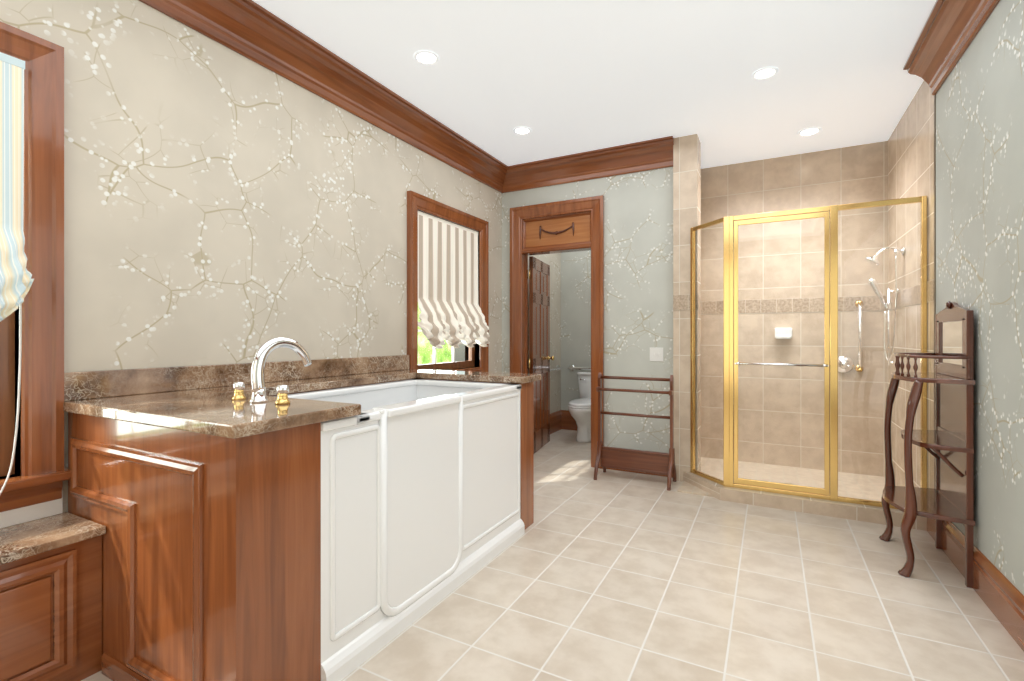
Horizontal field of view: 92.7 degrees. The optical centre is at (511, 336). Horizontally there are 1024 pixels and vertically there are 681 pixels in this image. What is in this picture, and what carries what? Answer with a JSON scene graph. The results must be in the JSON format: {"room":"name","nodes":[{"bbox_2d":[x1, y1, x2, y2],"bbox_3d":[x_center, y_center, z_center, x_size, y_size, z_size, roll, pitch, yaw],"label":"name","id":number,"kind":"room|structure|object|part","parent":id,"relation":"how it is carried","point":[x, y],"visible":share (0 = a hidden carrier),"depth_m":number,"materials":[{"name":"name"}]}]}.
{"room":"bathroom","nodes":[
{"label":"bathroom","id":0,"kind":"room"},
{"bbox_2d":[0,0,560,511],"bbox_3d":[-1.220,-0.225,3.039,0.160,2.870,7.950,0,0,28],"label":"wall","id":1,"kind":"structure","parent":0,"point":[222,204],"depth_m":2.42,"materials":[{"name":"paper"}]},
{"bbox_2d":[0,52,33,494],"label":"shades","id":2,"kind":"object","parent":1,"relation":"attached to","point":[16,281],"depth_m":1.71,"materials":[{"name":"fabric"}]},
{"bbox_3d":[-1.761,0.233,1.579,0.076,0.887,0.274,0,0,28],"label":"cord","id":3,"kind":"part","parent":2,"relation":"part of","materials":[{"name":"white fabric"}]},
{"bbox_2d":[15,307,20,475],"bbox_3d":[-1.859,-0.240,1.827,0.164,1.540,0.020,0,0,28],"label":"window","id":4,"kind":"structure","parent":1,"relation":"in","point":[16,402],"depth_m":1.79,"materials":[{"name":"brown wood"}]},
{"bbox_2d":[0,481,62,511],"bbox_3d":[-2.052,0.590,1.265,0.030,0.090,1.375,0,0,28],"label":"window","id":5,"kind":"structure","parent":1,"relation":"in","point":[16,499],"depth_m":1.79,"materials":[{"name":"brown wood"}]},
{"bbox_2d":[0,21,63,475],"bbox_3d":[-2.097,-0.296,1.289,0.147,1.612,1.379,0,0,28],"label":"window","id":6,"kind":"structure","parent":1,"relation":"in","point":[42,401],"depth_m":1.82,"materials":[{"name":"brown wood"}]},
{"bbox_2d":[0,467,70,492],"bbox_3d":[-2.041,0.527,1.259,0.095,0.035,1.435,0,0,28],"label":"windowsill","id":7,"kind":"structure","parent":1,"relation":"in","point":[18,482],"depth_m":1.77,"materials":[{"name":"brown wood"}]},
{"bbox_2d":[64,354,409,401],"bbox_3d":[-1.254,0.195,2.767,0.029,0.110,2.027,0,0,28],"label":"backsplash","id":8,"kind":"structure","parent":1,"relation":"attached to","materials":[{"name":"stone"}]},
{"bbox_2d":[139,0,507,192],"bbox_3d":[-1.450,-1.558,2.267,0.155,0.205,6.050,0,0,28],"label":"crown molding","id":9,"kind":"structure","parent":1,"relation":"attached to","point":[256,33],"depth_m":2.90,"materials":[{"name":"brown wood"}]},
{"bbox_2d":[407,190,488,371],"bbox_3d":[-0.579,-0.345,4.210,0.197,1.494,1.144,0,0,28],"label":"window","id":10,"kind":"structure","parent":1,"relation":"in","point":[416,202],"depth_m":4.02,"materials":[{"name":"brown wood"}]},
{"bbox_3d":[-0.584,-0.043,4.213,0.023,0.565,0.820,0,0,28],"label":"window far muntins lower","id":11,"kind":"part","parent":10,"relation":"part of","materials":[{"name":"white wood"}]},
{"bbox_3d":[-0.584,-0.043,4.213,0.035,0.665,0.920,0,0,28],"label":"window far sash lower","id":12,"kind":"part","parent":10,"relation":"part of","materials":[{"name":"wood"}]},
{"bbox_3d":[-0.373,-0.345,4.633,0.164,1.310,0.020,0,0,28],"label":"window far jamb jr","id":13,"kind":"part","parent":10,"relation":"part of","materials":[{"name":"wood"}]},
{"bbox_2d":[418,211,489,348],"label":"shades","id":14,"kind":"object","parent":1,"relation":"attached to","point":[452,315],"depth_m":4.12,"materials":[{"name":"fabric"}]},
{"bbox_2d":[550,410,561,433],"bbox_3d":[0.304,1.087,5.723,0.022,0.247,1.460,0,0,28],"label":"baseboard","id":15,"kind":"structure","parent":1,"relation":"attached to","point":[556,421],"depth_m":6.17,"materials":[{"name":"brown wood"}]},
{"bbox_2d":[550,365,562,370],"bbox_3d":[0.456,0.410,5.948,0.077,0.080,0.780,0,0,28],"label":"grab rail","id":16,"kind":"object","parent":1,"relation":"attached to","point":[557,368],"visible":0.52,"depth_m":6.09,"materials":[{"name":"silver metal"}]},
{"bbox_2d":[81,429,1023,680],"bbox_3d":[0.333,1.264,2.274,4.100,0.132,8.330,0,0,28],"label":"floor","id":17,"kind":"structure","parent":0,"point":[611,575],"depth_m":2.23,"materials":[{"name":"tile"}]},
{"bbox_2d":[0,490,105,680],"bbox_3d":[-2.193,0.901,0.691,0.312,0.618,2.565,0,0,28],"label":"base cabinet","id":18,"kind":"object","parent":17,"relation":"on","point":[50,590],"visible":0.92,"depth_m":1.65,"materials":[{"name":"brown wood"}]},
{"bbox_3d":[-1.655,0.945,1.431,0.016,0.410,0.600,0,0,28],"label":"panel moulding","id":19,"kind":"part","parent":18,"relation":"part of","materials":[{"name":"brown wood"}]},
{"bbox_2d":[64,337,540,680],"bbox_3d":[-0.772,0.606,2.545,1.087,1.207,2.085,0,0,28],"label":"tub","id":20,"kind":"object","parent":17,"relation":"on","point":[304,518],"visible":0.98,"depth_m":1.74,"materials":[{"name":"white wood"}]},
{"bbox_3d":[-1.316,0.760,1.672,0.854,0.744,0.016,0,0,28],"label":"cabinet moulding","id":21,"kind":"part","parent":20,"relation":"part of","materials":[{"name":"brown wood"}]},
{"bbox_2d":[231,381,246,400],"bbox_3d":[-1.076,0.214,1.922,0.052,0.070,0.052,0,0,28],"label":"handle","id":22,"kind":"object","parent":20,"relation":"on","point":[238,387],"depth_m":1.91,"materials":[{"name":"gold metal"}]},
{"bbox_2d":[248,337,312,402],"bbox_3d":[-0.915,0.126,1.948,0.068,0.247,0.274,0,0,28],"label":"faucet","id":23,"kind":"object","parent":20,"relation":"on","point":[258,389],"depth_m":1.86,"materials":[{"name":"silver metal"}]},
{"bbox_2d":[274,384,290,404],"bbox_3d":[-0.846,0.214,1.800,0.052,0.070,0.052,0,0,28],"label":"handle","id":24,"kind":"object","parent":20,"relation":"on","point":[282,390],"depth_m":1.78,"materials":[{"name":"gold metal"}]},
{"bbox_3d":[-0.574,0.710,1.814,0.008,0.734,0.254,0,0,28],"label":"panel","id":25,"kind":"part","parent":20,"relation":"part of","materials":[{"name":"white plastic"}]},
{"bbox_3d":[-0.409,0.308,2.181,0.105,0.034,0.512,0,0,28],"label":"door","id":26,"kind":"part","parent":20,"relation":"part of","materials":[{"name":"white plastic"}]},
{"bbox_3d":[-0.380,0.718,2.166,0.021,0.845,0.572,0,0,28],"label":"door frame","id":27,"kind":"part","parent":20,"relation":"part of","materials":[{"name":"white plastic"}]},
{"bbox_3d":[-0.384,0.703,2.168,0.012,0.815,0.512,0,0,28],"label":"door","id":28,"kind":"part","parent":20,"relation":"part of","materials":[{"name":"white plastic"}]},
{"bbox_3d":[-0.101,0.710,2.707,0.008,0.734,0.644,0,0,28],"label":"panel","id":29,"kind":"part","parent":20,"relation":"part of","materials":[{"name":"white plastic"}]},
{"bbox_2d":[568,371,590,442],"bbox_3d":[0.903,0.829,5.766,0.476,0.762,0.828,0,0,28],"label":"toilet","id":30,"kind":"object","parent":17,"relation":"on","point":[579,410],"visible":0.46,"depth_m":5.56,"materials":[{"name":"white ceramic"}]},
{"bbox_3d":[0.871,0.797,5.705,0.380,0.022,0.680,0,0,28],"label":"seat","id":31,"kind":"part","parent":30,"relation":"part of","materials":[{"name":"white plastic"}]},
{"bbox_3d":[0.872,0.770,5.707,0.372,0.030,0.670,0,0,28],"label":"lid","id":32,"kind":"part","parent":30,"relation":"part of","materials":[{"name":"white plastic"}]},
{"bbox_3d":[0.868,1.010,5.700,0.370,0.400,0.680,0,0,28],"label":"bowl","id":33,"kind":"part","parent":30,"relation":"part of","materials":[{"name":"white ceramic"}]},
{"bbox_3d":[1.046,0.467,6.036,0.476,0.037,0.216,0,0,28],"label":"tank lid","id":34,"kind":"part","parent":30,"relation":"part of","materials":[{"name":"white ceramic"}]},
{"bbox_2d":[593,372,675,490],"bbox_3d":[1.028,0.762,4.089,0.640,0.895,0.294,0,0,28],"label":"towel rack","id":35,"kind":"object","parent":17,"relation":"on","point":[661,463],"visible":1,"depth_m":4.06,"materials":[{"name":"brown wood"}]},
{"bbox_3d":[1.000,0.453,4.036,0.600,0.024,0.024,0,0,28],"label":"rail","id":36,"kind":"part","parent":35,"relation":"part of","materials":[{"name":"brown wood"}]},
{"bbox_3d":[1.028,0.355,4.089,0.600,0.026,0.026,0,0,28],"label":"rail","id":37,"kind":"part","parent":35,"relation":"part of","materials":[{"name":"brown wood"}]},
{"bbox_3d":[1.028,0.662,4.089,0.600,0.024,0.024,0,0,28],"label":"rail","id":38,"kind":"part","parent":35,"relation":"part of","materials":[{"name":"brown wood"}]},
{"bbox_2d":[879,301,974,587],"bbox_3d":[2.197,0.516,2.636,0.306,1.407,0.555,0,0,28],"label":"stand","id":39,"kind":"object","parent":17,"relation":"on","point":[949,440],"visible":1,"depth_m":2.48,"materials":[{"name":"brown wood"}]},
{"bbox_3d":[2.238,0.721,2.888,0.098,0.999,0.065,0,0,28],"label":"leg","id":40,"kind":"part","parent":39,"relation":"part of","materials":[{"name":"brown wood"}]},
{"bbox_3d":[2.011,0.721,2.460,0.098,0.999,0.065,0,0,28],"label":"leg","id":41,"kind":"part","parent":39,"relation":"part of","materials":[{"name":"brown wood"}]},
{"bbox_2d":[882,486,974,525],"bbox_3d":[2.196,0.891,2.636,0.305,0.022,0.555,0,0,28],"label":"shelf","id":42,"kind":"object","parent":39,"relation":"attached to","point":[932,503],"depth_m":2.54,"materials":[{"name":"brown wood"}]},
{"bbox_3d":[2.216,0.104,2.626,0.230,0.016,0.526,0,0,28],"label":"gallery rail","id":43,"kind":"part","parent":39,"relation":"part of","materials":[{"name":"brown wood"}]},
{"bbox_2d":[891,372,974,384],"bbox_3d":[2.214,0.221,2.627,0.265,0.022,0.555,0,0,28],"label":"shelf","id":44,"kind":"object","parent":39,"relation":"attached to","point":[918,378],"depth_m":2.48,"materials":[{"name":"brown wood"}]},
{"bbox_2d":[900,429,973,453],"bbox_3d":[2.234,0.551,2.616,0.220,0.022,0.525,0,0,28],"label":"shelf","id":45,"kind":"object","parent":39,"relation":"attached to","point":[936,440],"depth_m":2.50,"materials":[{"name":"brown wood"}]},
{"bbox_3d":[2.434,0.542,2.785,0.026,1.335,0.028,0,0,28],"label":"post","id":46,"kind":"part","parent":39,"relation":"part of","materials":[{"name":"brown wood"}]},
{"bbox_2d":[936,310,972,379],"bbox_3d":[2.321,0.043,2.570,0.024,0.335,0.485,0,0,28],"label":"mirror","id":47,"kind":"object","parent":39,"relation":"on","point":[954,328],"depth_m":2.52,"materials":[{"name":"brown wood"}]},
{"bbox_3d":[2.207,0.542,2.356,0.026,1.335,0.028,0,0,28],"label":"post","id":48,"kind":"part","parent":39,"relation":"part of","materials":[{"name":"brown wood"}]},
{"bbox_2d":[561,250,590,409],"bbox_3d":[1.394,-0.225,6.062,1.630,2.870,0.160,0,0,28],"label":"wall","id":49,"kind":"structure","parent":0,"point":[575,309],"depth_m":6.28,"materials":[{"name":"grey paint"}]},
{"bbox_2d":[561,410,576,430],"bbox_3d":[1.002,1.087,5.354,1.600,0.247,1.460,0,0,28],"label":"baseboard","id":50,"kind":"structure","parent":49,"relation":"attached to","point":[568,421],"depth_m":6.30,"materials":[{"name":"brown wood"}]},
{"bbox_2d":[568,365,590,370],"bbox_3d":[1.068,0.410,6.099,0.780,0.080,0.077,0,0,28],"label":"grab rail","id":51,"kind":"object","parent":49,"relation":"attached to","point":[572,367],"visible":0.5,"depth_m":6.19,"materials":[{"name":"silver metal"}]},
{"bbox_2d":[502,167,672,452],"bbox_3d":[0.678,-0.225,4.631,1.705,2.870,0.120,0,0,28],"label":"wall","id":52,"kind":"structure","parent":0,"point":[638,265],"depth_m":4.35,"materials":[{"name":"paper"}]},
{"bbox_2d":[525,255,526,373],"bbox_3d":[0.143,0.195,4.928,0.012,2.030,0.025,0,0,28],"label":"door frame","id":53,"kind":"object","parent":52,"relation":"attached to","point":[525,314],"visible":0.64,"depth_m":4.92,"materials":[{"name":"brown wood"}]},
{"bbox_2d":[529,256,553,452],"bbox_3d":[0.338,0.198,5.279,0.110,2.015,0.686,0,0,19],"label":"door leaf","id":54,"kind":"structure","parent":52,"relation":"in","point":[539,319],"depth_m":5.24,"materials":[{"name":"brown wood"}]},
{"bbox_3d":[0.445,0.250,5.531,0.070,0.056,0.056,0,0,19],"label":"door knob","id":55,"kind":"part","parent":54,"relation":"part of","materials":[{"name":"gold metal"}]},
{"bbox_2d":[510,195,603,468],"bbox_3d":[0.440,-0.037,4.738,0.962,2.493,0.161,0,0,28],"label":"door frame","id":56,"kind":"structure","parent":52,"relation":"attached to","point":[594,205],"depth_m":4.68,"materials":[{"name":"brown wood"}]},
{"bbox_2d":[502,136,673,192],"bbox_3d":[0.614,-1.558,4.509,1.705,0.205,0.155,0,0,28],"label":"crown molding","id":57,"kind":"structure","parent":52,"relation":"attached to","point":[652,154],"depth_m":4.45,"materials":[{"name":"brown wood"}]},
{"bbox_2d":[606,467,672,477],"bbox_3d":[1.111,1.115,4.321,0.640,0.190,0.022,0,0,28],"label":"baseboard","id":58,"kind":"structure","parent":52,"relation":"attached to","point":[638,472],"depth_m":4.31,"materials":[{"name":"brown wood"}]},
{"bbox_2d":[650,348,662,361],"bbox_3d":[1.256,0.160,4.247,0.115,0.120,0.015,0,0,28],"label":"switch plate","id":59,"kind":"object","parent":52,"relation":"attached to","point":[656,354],"visible":1,"depth_m":4.25,"materials":[{"name":"white plastic"}]},
{"bbox_2d":[252,0,935,168],"bbox_3d":[0.333,-1.720,2.274,4.100,0.120,8.330,0,0,28],"label":"ceiling","id":60,"kind":"structure","parent":0,"point":[558,78],"depth_m":3.00,"materials":[{"name":"white paint"}]},
{"bbox_2d":[414,50,438,64],"bbox_3d":[-0.509,-1.655,2.906,0.150,0.009,0.150,0,0,28],"label":"recessed light","id":61,"kind":"object","parent":60,"relation":"in","point":[425,57],"visible":1,"depth_m":2.90,"materials":[{"name":"white paint"}]},
{"bbox_2d":[513,126,531,134],"bbox_3d":[0.083,-1.655,3.939,0.150,0.009,0.150,0,0,28],"label":"recessed light","id":62,"kind":"object","parent":60,"relation":"in","point":[522,130],"visible":1,"depth_m":3.93,"materials":[{"name":"white paint"}]},
{"bbox_2d":[752,67,778,79],"bbox_3d":[1.597,-1.655,3.081,0.150,0.009,0.150,0,0,28],"label":"recessed light","id":63,"kind":"object","parent":60,"relation":"in","point":[765,73],"visible":1,"depth_m":3.08,"materials":[{"name":"white paint"}]},
{"bbox_2d":[797,127,821,136],"bbox_3d":[2.414,-1.655,3.961,0.170,0.009,0.170,0,0,28],"label":"recessed light","id":64,"kind":"object","parent":60,"relation":"in","point":[811,131],"visible":0.98,"depth_m":3.95,"materials":[{"name":"white paint"}]},
{"bbox_2d":[673,134,700,481],"bbox_3d":[1.488,-0.225,4.146,0.190,2.870,0.220,0,0,28],"label":"wall","id":65,"kind":"structure","parent":0,"point":[686,183],"depth_m":4.06,"materials":[{"name":"tile"}]},
{"bbox_2d":[673,294,697,309],"bbox_3d":[1.437,-0.280,4.046,0.194,0.130,0.004,0,0,28],"label":"trim","id":66,"kind":"structure","parent":65,"relation":"attached to","point":[681,302],"depth_m":4.05,"materials":[{"name":"tile"}]},
{"bbox_2d":[683,471,926,530],"bbox_3d":[2.027,1.166,3.575,1.517,0.088,0.445,0,0,28],"label":"sill","id":67,"kind":"structure","parent":65,"relation":"attached to","point":[858,512],"depth_m":3.36,"materials":[{"name":"tile"}]},
{"bbox_2d":[690,196,926,508],"bbox_3d":[2.039,0.116,3.538,1.459,2.012,0.353,0,0,28],"label":"shower enclosure","id":68,"kind":"object","parent":67,"relation":"on","point":[731,363],"visible":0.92,"depth_m":3.41,"materials":[{"name":"gold metal"}]},
{"bbox_3d":[1.613,0.116,3.651,0.055,2.012,0.045,0,0,28],"label":"frame corner post","id":69,"kind":"part","parent":68,"relation":"part of","materials":[{"name":"gold metal"}]},
{"bbox_3d":[1.906,0.116,3.475,0.547,1.892,0.005,0,0,28],"label":"glass door","id":70,"kind":"part","parent":68,"relation":"part of","materials":[{"name":"clear glass"}]},
{"bbox_3d":[1.906,-0.832,3.475,0.595,0.034,0.019,0,0,28],"label":"door rail","id":71,"kind":"part","parent":68,"relation":"part of","materials":[{"name":"gold metal"}]},
{"bbox_3d":[1.906,1.067,3.475,0.595,0.040,0.019,0,0,28],"label":"door rail","id":72,"kind":"part","parent":68,"relation":"part of","materials":[{"name":"gold metal"}]},
{"bbox_3d":[2.125,-0.872,3.373,1.149,0.034,0.031,0,0,28],"label":"frame","id":73,"kind":"part","parent":68,"relation":"part of","materials":[{"name":"gold metal"}]},
{"bbox_3d":[2.125,1.107,3.373,1.149,0.030,0.031,0,0,28],"label":"frame","id":74,"kind":"part","parent":68,"relation":"part of","materials":[{"name":"gold metal"}]},
{"bbox_2d":[701,141,887,300],"bbox_3d":[2.549,-0.225,4.557,1.520,2.870,0.120,0,0,28],"label":"wall","id":75,"kind":"structure","parent":0,"point":[848,175],"depth_m":4.46,"materials":[{"name":"tile"}]},
{"bbox_2d":[701,295,886,313],"bbox_3d":[2.517,-0.280,4.503,1.515,0.130,0.005,0,0,28],"label":"trim","id":76,"kind":"structure","parent":75,"relation":"attached to","point":[780,306],"depth_m":4.47,"materials":[{"name":"tile"}]},
{"bbox_2d":[701,311,886,476],"bbox_3d":[2.518,0.497,4.503,1.517,1.425,0.003,0,0,28],"label":"tile","id":77,"kind":"structure","parent":75,"relation":"attached to","point":[800,435],"depth_m":4.46,"materials":[{"name":"beige tile"}]},
{"bbox_2d":[775,328,791,338],"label":"soap dish","id":78,"kind":"object","parent":77,"relation":"attached to","point":[778,334],"depth_m":4.44,"materials":[{"name":"white ceramic"}]},
{"bbox_2d":[838,300,862,372],"label":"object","id":79,"kind":"object","parent":77,"relation":"attached to","point":[847,364],"depth_m":4.19,"materials":[{"name":"silver metal"}]},
{"bbox_2d":[864,247,904,365],"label":"shower head","id":80,"kind":"object","parent":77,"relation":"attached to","point":[873,283],"depth_m":3.81,"materials":[{"name":"silver metal"}]},
{"bbox_2d":[888,81,933,293],"bbox_3d":[2.973,-0.225,3.563,0.160,2.870,1.480,0,0,28],"label":"tiled wall","id":81,"kind":"structure","parent":0,"point":[911,156],"depth_m":3.42,"materials":[{"name":"beige tile"}]},
{"bbox_2d":[887,301,933,488],"bbox_3d":[2.876,0.497,3.554,0.003,1.425,1.342,0,0,28],"label":"tile","id":82,"kind":"structure","parent":81,"relation":"attached to","point":[900,401],"depth_m":3.46,"materials":[{"name":"beige tile"}]},
{"bbox_2d":[891,279,933,309],"bbox_3d":[2.877,-0.280,3.558,0.005,0.130,1.340,0,0,28],"label":"trim","id":83,"kind":"structure","parent":81,"relation":"attached to","point":[912,299],"depth_m":3.40,"materials":[{"name":"tile"}]},
{"bbox_2d":[934,95,935,488],"bbox_3d":[2.555,-0.225,2.950,0.005,2.870,0.020,0,0,28],"label":"trim","id":84,"kind":"structure","parent":81,"relation":"attached to","point":[934,249],"depth_m":2.95,"materials":[{"name":"beige tile"}]},
{"bbox_2d":[936,0,1023,594],"bbox_3d":[1.302,-0.225,0.408,0.160,2.870,5.660,0,0,28],"label":"wall","id":85,"kind":"structure","parent":0,"point":[980,182],"depth_m":2.20,"materials":[{"name":"paper"}]},
{"bbox_2d":[903,0,999,94],"bbox_3d":[1.200,-1.558,0.552,0.155,0.205,5.500,0,0,28],"label":"crown molding","id":86,"kind":"structure","parent":85,"relation":"attached to","point":[950,30],"depth_m":2.55,"materials":[{"name":"brown wood"}]},
{"bbox_2d":[927,518,1023,650],"bbox_3d":[1.279,1.115,0.559,0.022,0.190,5.585,0,0,28],"label":"baseboard","id":87,"kind":"structure","parent":85,"relation":"attached to","point":[999,593],"depth_m":2.17,"materials":[{"name":"brown wood"}]},
{"label":"outside","id":88,"kind":"structure","parent":0,"visible":0},
{"bbox_2d":[418,307,451,364],"bbox_3d":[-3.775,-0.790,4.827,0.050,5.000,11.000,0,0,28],"label":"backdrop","id":89,"kind":"structure","parent":88,"point":[421,349],"depth_m":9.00,"materials":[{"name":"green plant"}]},
{"bbox_3d":[-2.134,0.520,1.308,0.164,0.020,1.155,0,0,28],"label":"window","id":90,"kind":"structure","parent":0,"visible":0},
{"bbox_2d":[0,311,14,476],"bbox_3d":[-2.125,0.120,1.303,0.035,0.780,1.155,0,0,28],"label":"window","id":91,"kind":"structure","parent":90,"relation":"attached to","point":[7,380],"depth_m":1.79,"materials":[{"name":"brown wood"}]}
]}

